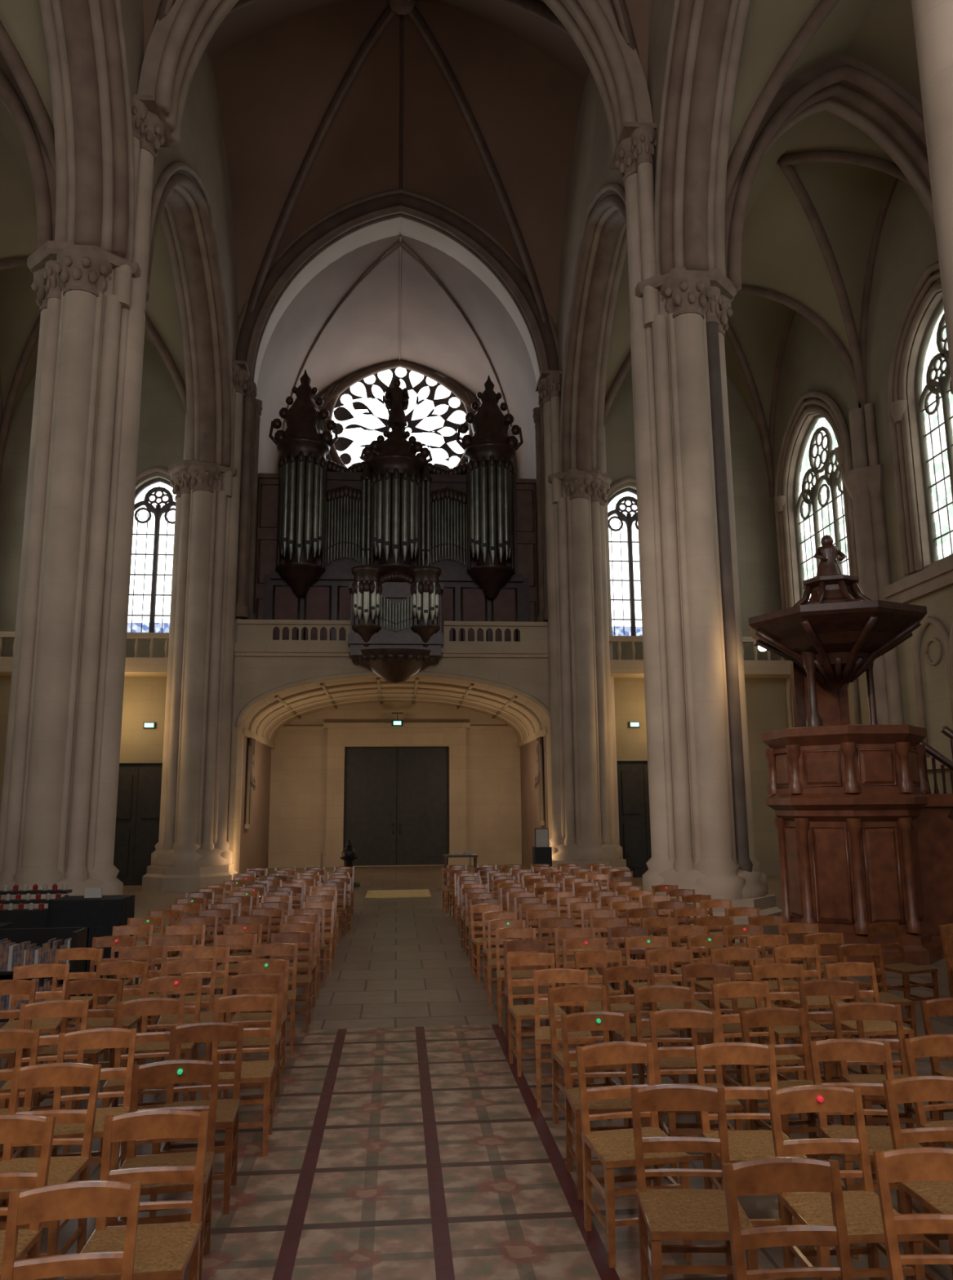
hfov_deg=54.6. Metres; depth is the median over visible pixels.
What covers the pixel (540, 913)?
chair
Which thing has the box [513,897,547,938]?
chair
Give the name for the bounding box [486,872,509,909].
chair
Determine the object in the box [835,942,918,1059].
chair
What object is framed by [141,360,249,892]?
stone pier
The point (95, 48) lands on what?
arch
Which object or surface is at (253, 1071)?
chair
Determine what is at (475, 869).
chair
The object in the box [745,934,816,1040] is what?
chair
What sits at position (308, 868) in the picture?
chair
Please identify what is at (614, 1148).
chair
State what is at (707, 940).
chair
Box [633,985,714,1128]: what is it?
chair
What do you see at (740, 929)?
chair
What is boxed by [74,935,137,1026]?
chair
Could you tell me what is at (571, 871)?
chair
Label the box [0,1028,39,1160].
chair
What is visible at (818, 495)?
window
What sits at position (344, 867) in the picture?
chair
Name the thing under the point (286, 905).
chair
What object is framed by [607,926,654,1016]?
chair
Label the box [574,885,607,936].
chair
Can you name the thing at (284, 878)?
chair
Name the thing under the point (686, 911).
chair
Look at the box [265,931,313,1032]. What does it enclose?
chair
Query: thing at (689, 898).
chair
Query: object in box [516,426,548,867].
wall
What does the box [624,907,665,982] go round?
chair
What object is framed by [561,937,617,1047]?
chair
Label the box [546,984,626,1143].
chair
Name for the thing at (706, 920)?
chair
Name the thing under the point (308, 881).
chair
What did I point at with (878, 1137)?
chair
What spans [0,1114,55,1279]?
chair
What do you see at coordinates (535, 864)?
chair
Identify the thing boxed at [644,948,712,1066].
chair
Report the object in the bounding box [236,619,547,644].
gallery balustrade
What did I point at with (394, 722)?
exit sign
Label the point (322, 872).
chair
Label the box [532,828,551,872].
stand
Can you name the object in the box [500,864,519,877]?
chair
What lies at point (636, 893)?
chair
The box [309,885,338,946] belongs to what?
chair
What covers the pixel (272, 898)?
chair
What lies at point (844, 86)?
ribs
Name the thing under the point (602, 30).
ribs
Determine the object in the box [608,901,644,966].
chair
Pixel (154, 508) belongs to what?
window
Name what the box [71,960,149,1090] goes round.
chair
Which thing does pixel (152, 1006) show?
chair
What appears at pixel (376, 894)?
door mat
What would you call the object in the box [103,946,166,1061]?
chair
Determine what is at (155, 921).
chair
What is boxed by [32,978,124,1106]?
chair
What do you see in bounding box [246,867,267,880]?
chair
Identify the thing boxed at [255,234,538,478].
vault
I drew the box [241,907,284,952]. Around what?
chair
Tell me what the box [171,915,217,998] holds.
chair
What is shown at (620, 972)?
chair
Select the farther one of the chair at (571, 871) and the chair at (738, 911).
the chair at (571, 871)
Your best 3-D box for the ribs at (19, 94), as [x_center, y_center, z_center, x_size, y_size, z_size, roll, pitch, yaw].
[-9.665,-9.729,12.630,6.000,5.288,29.860,0,-10,-5]
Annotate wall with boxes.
[0,337,185,886]
[182,217,619,873]
[239,420,278,873]
[267,383,521,866]
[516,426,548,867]
[604,366,791,878]
[773,178,952,793]
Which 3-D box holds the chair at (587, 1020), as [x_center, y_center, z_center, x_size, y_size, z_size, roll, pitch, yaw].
[0.730,2.633,5.283,0.412,0.857,0.494,0,-10,-4]
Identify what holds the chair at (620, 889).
on the floor
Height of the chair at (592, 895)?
0.857 m
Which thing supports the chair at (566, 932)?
on the floor
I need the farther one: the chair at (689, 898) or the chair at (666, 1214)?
the chair at (689, 898)
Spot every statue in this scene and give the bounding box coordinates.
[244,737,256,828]
[533,737,544,825]
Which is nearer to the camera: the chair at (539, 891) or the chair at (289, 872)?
the chair at (539, 891)
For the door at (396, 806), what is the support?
in the wall at (299, 758)
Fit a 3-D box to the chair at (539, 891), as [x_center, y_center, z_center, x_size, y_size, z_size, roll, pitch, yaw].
[1.128,4.128,13.697,0.412,0.857,0.494,1,-10,-10]
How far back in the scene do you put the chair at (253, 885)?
15.04 m
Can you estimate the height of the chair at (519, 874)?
0.857 m
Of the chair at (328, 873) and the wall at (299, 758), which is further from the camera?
the wall at (299, 758)
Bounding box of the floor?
[0,864,952,1279]
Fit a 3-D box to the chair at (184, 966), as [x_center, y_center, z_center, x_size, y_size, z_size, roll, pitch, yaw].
[-2.312,3.028,7.351,0.412,0.857,0.494,2,-10,-14]
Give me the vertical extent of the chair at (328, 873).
0.857 m
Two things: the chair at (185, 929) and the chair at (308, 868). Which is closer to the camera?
the chair at (185, 929)
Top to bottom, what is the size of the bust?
1.220 m
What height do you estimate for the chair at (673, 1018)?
0.857 m
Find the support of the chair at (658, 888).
on the floor
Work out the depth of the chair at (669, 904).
11.82 m
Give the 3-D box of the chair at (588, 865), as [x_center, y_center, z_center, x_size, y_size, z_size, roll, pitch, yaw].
[2.546,5.084,19.134,0.412,0.857,0.494,0,-10,-5]
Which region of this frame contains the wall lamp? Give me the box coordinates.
[753,640,765,651]
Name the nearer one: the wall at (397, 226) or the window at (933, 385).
the window at (933, 385)
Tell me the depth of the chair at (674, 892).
13.43 m
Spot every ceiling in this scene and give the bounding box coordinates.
[0,0,185,413]
[604,0,921,431]
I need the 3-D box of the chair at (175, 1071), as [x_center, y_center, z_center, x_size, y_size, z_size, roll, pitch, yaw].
[-1.447,2.476,4.297,0.412,0.857,0.494,1,-10,-10]
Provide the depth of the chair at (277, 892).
13.68 m
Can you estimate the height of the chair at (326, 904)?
0.857 m
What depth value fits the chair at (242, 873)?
17.46 m
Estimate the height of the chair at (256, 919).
0.857 m
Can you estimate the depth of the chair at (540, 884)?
14.75 m
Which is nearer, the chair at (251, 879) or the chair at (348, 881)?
the chair at (348, 881)
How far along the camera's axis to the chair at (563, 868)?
18.60 m
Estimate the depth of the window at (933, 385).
20.29 m
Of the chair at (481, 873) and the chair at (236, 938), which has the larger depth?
the chair at (481, 873)
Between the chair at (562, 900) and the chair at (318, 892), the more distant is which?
the chair at (318, 892)
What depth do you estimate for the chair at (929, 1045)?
4.89 m
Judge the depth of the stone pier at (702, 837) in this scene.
15.76 m
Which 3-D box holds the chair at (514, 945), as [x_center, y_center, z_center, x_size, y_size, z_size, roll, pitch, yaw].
[0.463,3.171,8.292,0.412,0.857,0.494,0,-10,-1]
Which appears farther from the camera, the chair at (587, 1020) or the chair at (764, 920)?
the chair at (764, 920)
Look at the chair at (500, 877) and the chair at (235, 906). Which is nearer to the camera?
the chair at (235, 906)
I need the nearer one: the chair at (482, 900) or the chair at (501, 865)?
the chair at (482, 900)
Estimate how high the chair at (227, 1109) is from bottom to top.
0.857 m
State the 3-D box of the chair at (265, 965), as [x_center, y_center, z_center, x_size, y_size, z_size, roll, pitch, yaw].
[-1.729,3.017,7.320,0.412,0.857,0.494,0,-10,-5]
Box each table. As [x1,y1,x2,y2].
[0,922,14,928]
[45,887,134,979]
[443,851,477,884]
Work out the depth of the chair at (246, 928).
9.90 m
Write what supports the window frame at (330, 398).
in the wall at (299, 758)
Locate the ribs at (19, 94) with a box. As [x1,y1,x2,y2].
[0,20,186,480]
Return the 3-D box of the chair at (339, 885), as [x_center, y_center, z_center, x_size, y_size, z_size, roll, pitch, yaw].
[-2.339,4.381,14.945,0.412,0.857,0.494,0,-10,-4]
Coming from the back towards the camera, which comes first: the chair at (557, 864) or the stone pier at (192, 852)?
the stone pier at (192, 852)
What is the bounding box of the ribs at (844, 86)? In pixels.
[603,0,935,497]
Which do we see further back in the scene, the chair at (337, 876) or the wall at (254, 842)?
the wall at (254, 842)
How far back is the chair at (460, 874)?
16.96 m
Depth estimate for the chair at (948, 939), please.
8.63 m
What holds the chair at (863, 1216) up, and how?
on the floor
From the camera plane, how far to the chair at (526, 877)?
16.30 m
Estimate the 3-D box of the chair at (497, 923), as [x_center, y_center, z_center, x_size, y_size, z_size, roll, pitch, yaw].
[0.327,3.445,9.820,0.412,0.857,0.494,-1,-10,1]
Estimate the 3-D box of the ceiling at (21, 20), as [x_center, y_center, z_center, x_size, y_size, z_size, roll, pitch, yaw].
[-9.670,-9.704,12.625,5.750,5.100,29.600,0,-10,-5]
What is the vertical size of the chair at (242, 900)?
0.857 m
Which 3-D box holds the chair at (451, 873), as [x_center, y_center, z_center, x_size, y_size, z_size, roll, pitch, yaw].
[-0.288,4.818,17.498,0.412,0.857,0.494,1,-10,-10]
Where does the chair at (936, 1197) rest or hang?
on the floor
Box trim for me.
[235,213,547,622]
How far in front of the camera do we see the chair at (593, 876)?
16.49 m
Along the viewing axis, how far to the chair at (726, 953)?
7.95 m
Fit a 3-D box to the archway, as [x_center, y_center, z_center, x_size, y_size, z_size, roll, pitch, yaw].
[-2.502,4.002,29.043,9.000,6.550,7.600,0,-10,-5]
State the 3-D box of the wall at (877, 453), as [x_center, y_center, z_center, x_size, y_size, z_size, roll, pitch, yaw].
[10.463,-4.272,13.597,1.496,17.200,30.000,0,-10,-5]
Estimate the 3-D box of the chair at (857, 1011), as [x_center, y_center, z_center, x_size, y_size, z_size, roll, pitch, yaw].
[2.428,2.654,5.485,0.412,0.857,0.494,-1,-10,3]
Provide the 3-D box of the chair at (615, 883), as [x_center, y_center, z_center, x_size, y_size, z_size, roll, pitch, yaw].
[2.309,4.283,14.626,0.412,0.857,0.494,0,-10,0]
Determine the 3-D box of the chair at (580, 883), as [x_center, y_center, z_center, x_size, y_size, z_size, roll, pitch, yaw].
[1.738,4.273,14.537,0.412,0.857,0.494,-1,-10,2]
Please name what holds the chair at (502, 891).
on the floor
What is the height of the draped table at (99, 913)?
1.120 m
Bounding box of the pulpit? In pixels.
[748,534,952,964]
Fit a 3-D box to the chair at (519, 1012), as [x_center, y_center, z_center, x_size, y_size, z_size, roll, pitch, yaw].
[0.485,3.037,7.538,0.412,0.857,0.494,1,-10,-7]
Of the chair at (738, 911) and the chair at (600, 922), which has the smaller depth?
the chair at (600, 922)
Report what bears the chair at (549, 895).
on the floor
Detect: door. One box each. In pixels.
[113,763,162,885]
[343,746,448,866]
[616,760,651,877]
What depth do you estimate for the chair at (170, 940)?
9.06 m
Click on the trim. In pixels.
(252, 407)
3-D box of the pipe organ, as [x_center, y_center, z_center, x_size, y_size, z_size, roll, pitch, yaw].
[-2.373,-3.618,28.101,8.800,10.320,4.942,0,-10,-5]
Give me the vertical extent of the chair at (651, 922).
0.857 m
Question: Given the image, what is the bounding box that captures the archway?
[227,643,552,872]
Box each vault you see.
[142,0,650,330]
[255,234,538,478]
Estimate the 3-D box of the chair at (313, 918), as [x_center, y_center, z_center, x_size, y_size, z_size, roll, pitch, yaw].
[-1.980,3.575,10.439,0.412,0.857,0.494,1,-10,-10]
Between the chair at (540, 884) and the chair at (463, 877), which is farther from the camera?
the chair at (463, 877)
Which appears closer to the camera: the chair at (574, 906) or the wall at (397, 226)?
the chair at (574, 906)
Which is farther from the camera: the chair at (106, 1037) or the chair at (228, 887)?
the chair at (228, 887)
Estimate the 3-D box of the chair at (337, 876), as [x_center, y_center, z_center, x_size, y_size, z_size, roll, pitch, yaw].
[-2.467,4.669,16.557,0.412,0.857,0.494,2,-10,-11]
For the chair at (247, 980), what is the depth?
6.84 m
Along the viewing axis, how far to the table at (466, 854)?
24.41 m
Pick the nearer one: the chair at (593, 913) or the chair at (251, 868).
the chair at (593, 913)
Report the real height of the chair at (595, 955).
0.857 m
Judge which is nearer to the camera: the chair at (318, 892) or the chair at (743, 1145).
the chair at (743, 1145)
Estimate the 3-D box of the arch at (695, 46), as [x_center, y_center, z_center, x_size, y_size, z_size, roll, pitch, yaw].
[4.123,-11.982,14.173,1.230,9.909,29.500,0,-10,-5]
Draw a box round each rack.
[0,883,71,928]
[0,927,88,1022]
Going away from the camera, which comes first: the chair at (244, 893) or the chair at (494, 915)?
the chair at (494, 915)
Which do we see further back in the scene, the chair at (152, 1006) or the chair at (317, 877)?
the chair at (317, 877)
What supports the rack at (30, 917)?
on the floor
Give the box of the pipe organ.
[254,369,537,683]
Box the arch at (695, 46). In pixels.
[556,0,750,473]
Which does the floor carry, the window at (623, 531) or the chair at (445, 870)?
the chair at (445, 870)
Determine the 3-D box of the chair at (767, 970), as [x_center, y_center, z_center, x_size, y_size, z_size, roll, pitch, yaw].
[2.361,2.908,6.907,0.412,0.857,0.494,0,-10,-5]
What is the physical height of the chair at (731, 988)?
0.857 m
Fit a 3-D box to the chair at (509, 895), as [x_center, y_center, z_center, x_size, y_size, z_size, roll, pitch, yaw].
[0.653,4.006,12.986,0.412,0.857,0.494,0,-10,-4]
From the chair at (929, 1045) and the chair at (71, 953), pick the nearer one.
the chair at (929, 1045)
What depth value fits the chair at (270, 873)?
17.46 m
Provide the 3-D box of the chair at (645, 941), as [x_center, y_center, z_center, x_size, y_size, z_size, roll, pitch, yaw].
[1.622,3.188,8.443,0.412,0.857,0.494,0,-10,-4]
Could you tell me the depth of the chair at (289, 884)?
15.14 m
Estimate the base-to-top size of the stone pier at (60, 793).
14.580 m
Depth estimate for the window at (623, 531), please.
27.91 m
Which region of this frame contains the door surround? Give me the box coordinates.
[267,722,521,868]
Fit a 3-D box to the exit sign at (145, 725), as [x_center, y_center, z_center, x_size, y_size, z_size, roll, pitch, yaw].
[-9.070,2.364,25.569,0.320,0.170,0.075,0,-10,-5]
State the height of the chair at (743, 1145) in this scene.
0.857 m
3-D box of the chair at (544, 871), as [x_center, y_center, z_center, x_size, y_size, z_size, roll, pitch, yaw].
[1.447,4.822,17.606,0.412,0.857,0.494,1,-10,-8]
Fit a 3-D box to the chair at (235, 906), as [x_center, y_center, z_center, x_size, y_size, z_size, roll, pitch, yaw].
[-3.241,3.826,11.790,0.412,0.857,0.494,2,-10,-13]
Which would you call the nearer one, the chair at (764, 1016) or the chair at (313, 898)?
the chair at (764, 1016)
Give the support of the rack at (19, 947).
on the floor
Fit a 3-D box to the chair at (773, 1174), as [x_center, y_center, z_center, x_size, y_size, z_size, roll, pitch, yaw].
[1.090,2.217,2.967,0.412,0.857,0.494,0,-10,-4]
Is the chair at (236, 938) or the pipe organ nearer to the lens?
the chair at (236, 938)
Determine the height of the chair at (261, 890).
0.857 m
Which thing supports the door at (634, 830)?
in the wall at (766, 673)
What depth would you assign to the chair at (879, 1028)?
7.09 m
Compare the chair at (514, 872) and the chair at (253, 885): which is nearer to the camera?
the chair at (253, 885)
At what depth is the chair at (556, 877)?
16.35 m
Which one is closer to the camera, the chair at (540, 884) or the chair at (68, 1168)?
the chair at (68, 1168)
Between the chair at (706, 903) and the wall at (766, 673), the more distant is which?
the wall at (766, 673)
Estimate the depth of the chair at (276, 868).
18.92 m
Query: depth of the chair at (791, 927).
9.57 m
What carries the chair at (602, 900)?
on the floor
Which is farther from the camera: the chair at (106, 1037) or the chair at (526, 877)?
the chair at (526, 877)
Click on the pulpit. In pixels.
(861, 842)
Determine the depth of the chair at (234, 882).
15.76 m
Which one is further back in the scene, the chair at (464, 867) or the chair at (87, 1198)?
the chair at (464, 867)
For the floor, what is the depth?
5.89 m
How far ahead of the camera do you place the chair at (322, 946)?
11.29 m
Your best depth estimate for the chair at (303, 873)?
17.55 m
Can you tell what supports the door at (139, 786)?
in the wall at (161, 438)
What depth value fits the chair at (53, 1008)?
5.96 m
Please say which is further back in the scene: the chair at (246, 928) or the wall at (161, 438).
the wall at (161, 438)
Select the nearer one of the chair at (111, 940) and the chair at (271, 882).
the chair at (111, 940)
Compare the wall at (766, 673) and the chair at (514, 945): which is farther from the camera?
the wall at (766, 673)
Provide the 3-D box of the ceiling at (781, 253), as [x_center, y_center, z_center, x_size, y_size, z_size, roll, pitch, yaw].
[7.517,-9.593,14.090,5.750,5.100,29.600,0,-10,-5]
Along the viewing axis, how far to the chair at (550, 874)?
17.06 m
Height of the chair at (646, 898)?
0.857 m
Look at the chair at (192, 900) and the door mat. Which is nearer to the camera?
the chair at (192, 900)
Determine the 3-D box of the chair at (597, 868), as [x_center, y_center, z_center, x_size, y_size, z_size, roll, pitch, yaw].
[2.510,4.949,18.375,0.412,0.857,0.494,-1,-10,3]
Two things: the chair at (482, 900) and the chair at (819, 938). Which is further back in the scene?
the chair at (482, 900)
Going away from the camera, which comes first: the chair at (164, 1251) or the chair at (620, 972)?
the chair at (164, 1251)
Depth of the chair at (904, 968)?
9.32 m
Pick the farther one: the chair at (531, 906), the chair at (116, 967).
the chair at (531, 906)
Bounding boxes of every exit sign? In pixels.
[142,722,155,728]
[391,712,403,725]
[628,721,639,727]
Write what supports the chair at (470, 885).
on the floor
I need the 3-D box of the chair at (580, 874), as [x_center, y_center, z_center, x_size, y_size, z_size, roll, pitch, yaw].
[2.109,4.680,16.843,0.412,0.857,0.494,1,-10,-10]
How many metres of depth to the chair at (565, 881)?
15.62 m
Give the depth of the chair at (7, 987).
6.73 m
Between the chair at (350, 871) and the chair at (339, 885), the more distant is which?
the chair at (350, 871)
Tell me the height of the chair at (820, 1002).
0.857 m
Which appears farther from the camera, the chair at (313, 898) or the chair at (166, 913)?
the chair at (313, 898)
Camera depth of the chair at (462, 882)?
15.30 m
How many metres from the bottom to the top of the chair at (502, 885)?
0.857 m
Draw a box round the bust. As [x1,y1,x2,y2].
[339,839,359,887]
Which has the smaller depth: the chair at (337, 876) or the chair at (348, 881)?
the chair at (348, 881)
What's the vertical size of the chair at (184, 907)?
0.857 m
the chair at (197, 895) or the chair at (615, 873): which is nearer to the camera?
the chair at (197, 895)
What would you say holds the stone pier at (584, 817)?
on the floor
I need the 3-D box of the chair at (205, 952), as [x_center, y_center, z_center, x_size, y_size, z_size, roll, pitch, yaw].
[-2.389,3.150,8.030,0.412,0.857,0.494,1,-10,-11]
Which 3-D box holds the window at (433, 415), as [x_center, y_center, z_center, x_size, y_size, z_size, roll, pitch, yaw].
[-2.921,-8.031,35.461,5.640,5.640,0.160,0,-10,-5]
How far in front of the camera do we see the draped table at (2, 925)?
10.54 m
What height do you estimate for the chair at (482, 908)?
0.857 m
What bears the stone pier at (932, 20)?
on the floor
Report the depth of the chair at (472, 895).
13.11 m
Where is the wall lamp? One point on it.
(761, 649)
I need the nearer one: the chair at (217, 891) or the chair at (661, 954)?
the chair at (661, 954)
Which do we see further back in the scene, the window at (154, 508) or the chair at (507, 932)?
the window at (154, 508)
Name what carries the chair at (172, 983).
on the floor
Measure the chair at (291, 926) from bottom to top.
0.857 m
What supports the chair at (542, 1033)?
on the floor
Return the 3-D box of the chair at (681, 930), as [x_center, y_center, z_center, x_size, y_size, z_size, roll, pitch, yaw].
[2.172,3.317,9.193,0.412,0.857,0.494,0,-10,-4]
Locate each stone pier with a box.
[0,93,171,909]
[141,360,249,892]
[535,369,630,883]
[608,121,782,941]
[911,0,952,391]
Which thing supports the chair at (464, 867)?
on the floor
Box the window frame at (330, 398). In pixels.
[318,360,479,467]
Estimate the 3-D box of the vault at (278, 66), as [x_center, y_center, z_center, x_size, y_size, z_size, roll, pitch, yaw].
[-1.100,-14.310,13.986,9.500,8.300,29.200,0,-10,-5]
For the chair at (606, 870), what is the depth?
17.95 m
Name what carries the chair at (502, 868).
on the floor
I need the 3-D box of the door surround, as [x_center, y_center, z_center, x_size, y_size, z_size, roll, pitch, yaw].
[-2.805,5.415,32.485,8.800,4.980,0.300,0,-10,-5]
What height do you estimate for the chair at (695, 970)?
0.857 m
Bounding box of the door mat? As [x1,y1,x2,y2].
[364,888,431,898]
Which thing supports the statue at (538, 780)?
attached to the wall at (397, 226)
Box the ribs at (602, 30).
[137,0,653,373]
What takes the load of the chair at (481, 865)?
on the floor
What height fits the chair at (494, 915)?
0.857 m
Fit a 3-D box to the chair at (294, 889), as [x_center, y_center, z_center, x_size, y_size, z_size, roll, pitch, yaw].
[-2.890,4.243,14.146,0.412,0.857,0.494,0,-10,-5]
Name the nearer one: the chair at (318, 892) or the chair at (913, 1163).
the chair at (913, 1163)
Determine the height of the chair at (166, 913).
0.857 m
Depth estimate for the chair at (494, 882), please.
15.45 m
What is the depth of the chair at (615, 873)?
17.12 m
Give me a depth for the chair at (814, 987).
6.45 m
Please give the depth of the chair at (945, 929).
9.32 m
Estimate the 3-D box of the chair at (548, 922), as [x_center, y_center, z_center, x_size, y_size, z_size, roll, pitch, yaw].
[0.906,3.458,9.923,0.412,0.857,0.494,1,-10,-6]
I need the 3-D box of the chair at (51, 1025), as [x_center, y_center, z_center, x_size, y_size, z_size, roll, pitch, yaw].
[-3.454,3.007,7.181,0.412,0.857,0.494,2,-10,-14]
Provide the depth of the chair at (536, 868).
18.61 m
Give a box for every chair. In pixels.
[0,963,69,1092]
[0,979,36,1108]
[0,1000,88,1153]
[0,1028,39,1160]
[0,1062,101,1279]
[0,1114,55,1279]
[0,1180,141,1279]
[28,947,103,1063]
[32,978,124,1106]
[33,1027,136,1170]
[63,1109,208,1279]
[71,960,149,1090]
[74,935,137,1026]
[99,997,184,1168]
[101,924,153,1008]
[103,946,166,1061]
[107,1059,219,1279]
[112,916,164,997]
[133,975,202,1102]
[134,909,182,984]
[146,934,196,1030]
[149,1022,244,1217]
[155,924,205,1016]
[155,958,216,1062]
[167,903,202,957]
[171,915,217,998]
[172,897,206,957]
[178,946,230,1043]
[184,892,214,943]
[196,887,225,933]
[197,908,233,975]
[201,993,277,1156]
[204,884,232,933]
[204,902,240,978]
[205,933,257,1017]
[217,896,253,965]
[217,923,262,994]
[217,973,284,1113]
[219,880,248,924]
[226,890,259,924]
[227,875,256,918]
[228,915,271,995]
[229,958,289,1071]
[233,872,255,911]
[233,887,266,933]
[241,883,268,933]
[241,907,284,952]
[244,870,266,901]
[244,942,297,1057]
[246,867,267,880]
[257,879,281,932]
[257,902,290,942]
[261,895,291,942]
[263,890,292,933]
[264,875,288,917]
[265,872,287,891]
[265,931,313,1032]
[271,886,303,925]
[275,867,296,895]
[275,869,296,895]
[279,882,305,925]
[279,922,318,1007]
[284,914,319,999]
[289,907,327,987]
[291,878,315,907]
[296,871,319,907]
[297,875,320,907]
[299,901,334,974]
[304,866,324,879]
[304,869,325,887]
[304,895,335,959]
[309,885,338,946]
[309,889,337,954]
[320,881,346,939]
[324,878,351,933]
[327,871,348,902]
[327,874,351,925]
[333,866,354,911]
[333,869,354,916]
[441,867,462,915]
[447,865,466,910]
[448,870,470,919]
[453,872,477,924]
[457,875,480,921]
[457,880,481,937]
[459,887,487,951]
[461,883,487,937]
[464,892,495,960]
[468,897,505,971]
[469,903,504,982]
[473,866,493,891]
[476,864,496,877]
[477,870,499,893]
[481,911,517,995]
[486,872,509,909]
[487,919,527,1010]
[491,875,515,902]
[491,879,518,929]
[495,927,540,1026]
[497,883,524,913]
[499,866,520,880]
[499,887,529,938]
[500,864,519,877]
[502,939,551,1050]
[505,951,567,1076]
[506,891,537,938]
[509,869,530,883]
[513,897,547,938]
[517,871,539,891]
[518,902,555,968]
[521,875,546,901]
[524,878,555,928]
[524,909,569,984]
[529,863,549,876]
[532,866,552,879]
[533,882,563,928]
[533,968,593,1107]
[534,886,564,937]
[537,917,584,986]
[538,868,559,901]
[543,891,577,945]
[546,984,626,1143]
[547,871,570,901]
[552,874,580,926]
[554,927,600,1008]
[556,863,577,906]
[556,897,591,968]
[560,866,580,911]
[560,1011,651,1199]
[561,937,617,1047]
[562,877,589,926]
[567,902,602,968]
[568,868,590,890]
[572,881,598,933]
[573,949,638,1071]
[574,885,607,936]
[575,1041,691,1267]
[577,871,606,906]
[580,908,618,985]
[585,873,608,900]
[586,862,607,905]
[588,890,622,955]
[588,917,637,990]
[590,865,611,889]
[598,895,635,959]
[599,867,621,891]
[601,965,678,1085]
[606,880,632,925]
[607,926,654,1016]
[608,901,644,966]
[610,871,637,899]
[613,885,648,947]
[624,889,662,957]
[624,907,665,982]
[624,935,684,1043]
[630,1084,758,1279]
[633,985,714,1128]
[639,894,676,965]
[640,916,688,986]
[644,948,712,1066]
[648,1008,742,1183]
[651,884,689,943]
[653,900,697,972]
[666,888,703,955]
[666,924,724,1014]
[673,906,719,986]
[680,963,755,1083]
[681,894,724,958]
[685,933,753,1043]
[693,915,751,981]
[693,1042,814,1266]
[699,899,744,966]
[709,946,778,1067]
[711,981,806,1133]
[721,924,779,1013]
[721,1156,853,1279]
[724,906,773,980]
[738,1007,850,1159]
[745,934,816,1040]
[747,915,803,980]
[750,963,835,1080]
[767,1084,924,1279]
[772,944,850,1044]
[777,922,836,1008]
[797,979,888,1125]
[801,932,871,1021]
[808,1038,939,1259]
[823,961,915,1076]
[831,1001,941,1180]
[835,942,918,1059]
[866,921,940,1017]
[872,1146,952,1279]
[882,1075,952,1279]
[901,1034,952,1213]
[919,997,952,1147]
[938,923,952,997]
[945,934,952,970]
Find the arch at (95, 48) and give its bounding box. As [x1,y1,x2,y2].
[38,0,238,468]
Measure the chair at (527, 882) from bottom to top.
0.857 m
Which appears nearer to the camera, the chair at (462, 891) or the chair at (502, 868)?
the chair at (462, 891)
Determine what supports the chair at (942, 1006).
on the floor
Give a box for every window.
[126,477,175,632]
[331,367,468,470]
[607,487,642,635]
[793,414,849,601]
[915,298,952,563]
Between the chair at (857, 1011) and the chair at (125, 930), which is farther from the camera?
the chair at (125, 930)
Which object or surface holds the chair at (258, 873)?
on the floor
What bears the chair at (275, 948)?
on the floor
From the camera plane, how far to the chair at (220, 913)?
11.36 m
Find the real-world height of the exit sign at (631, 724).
0.170 m

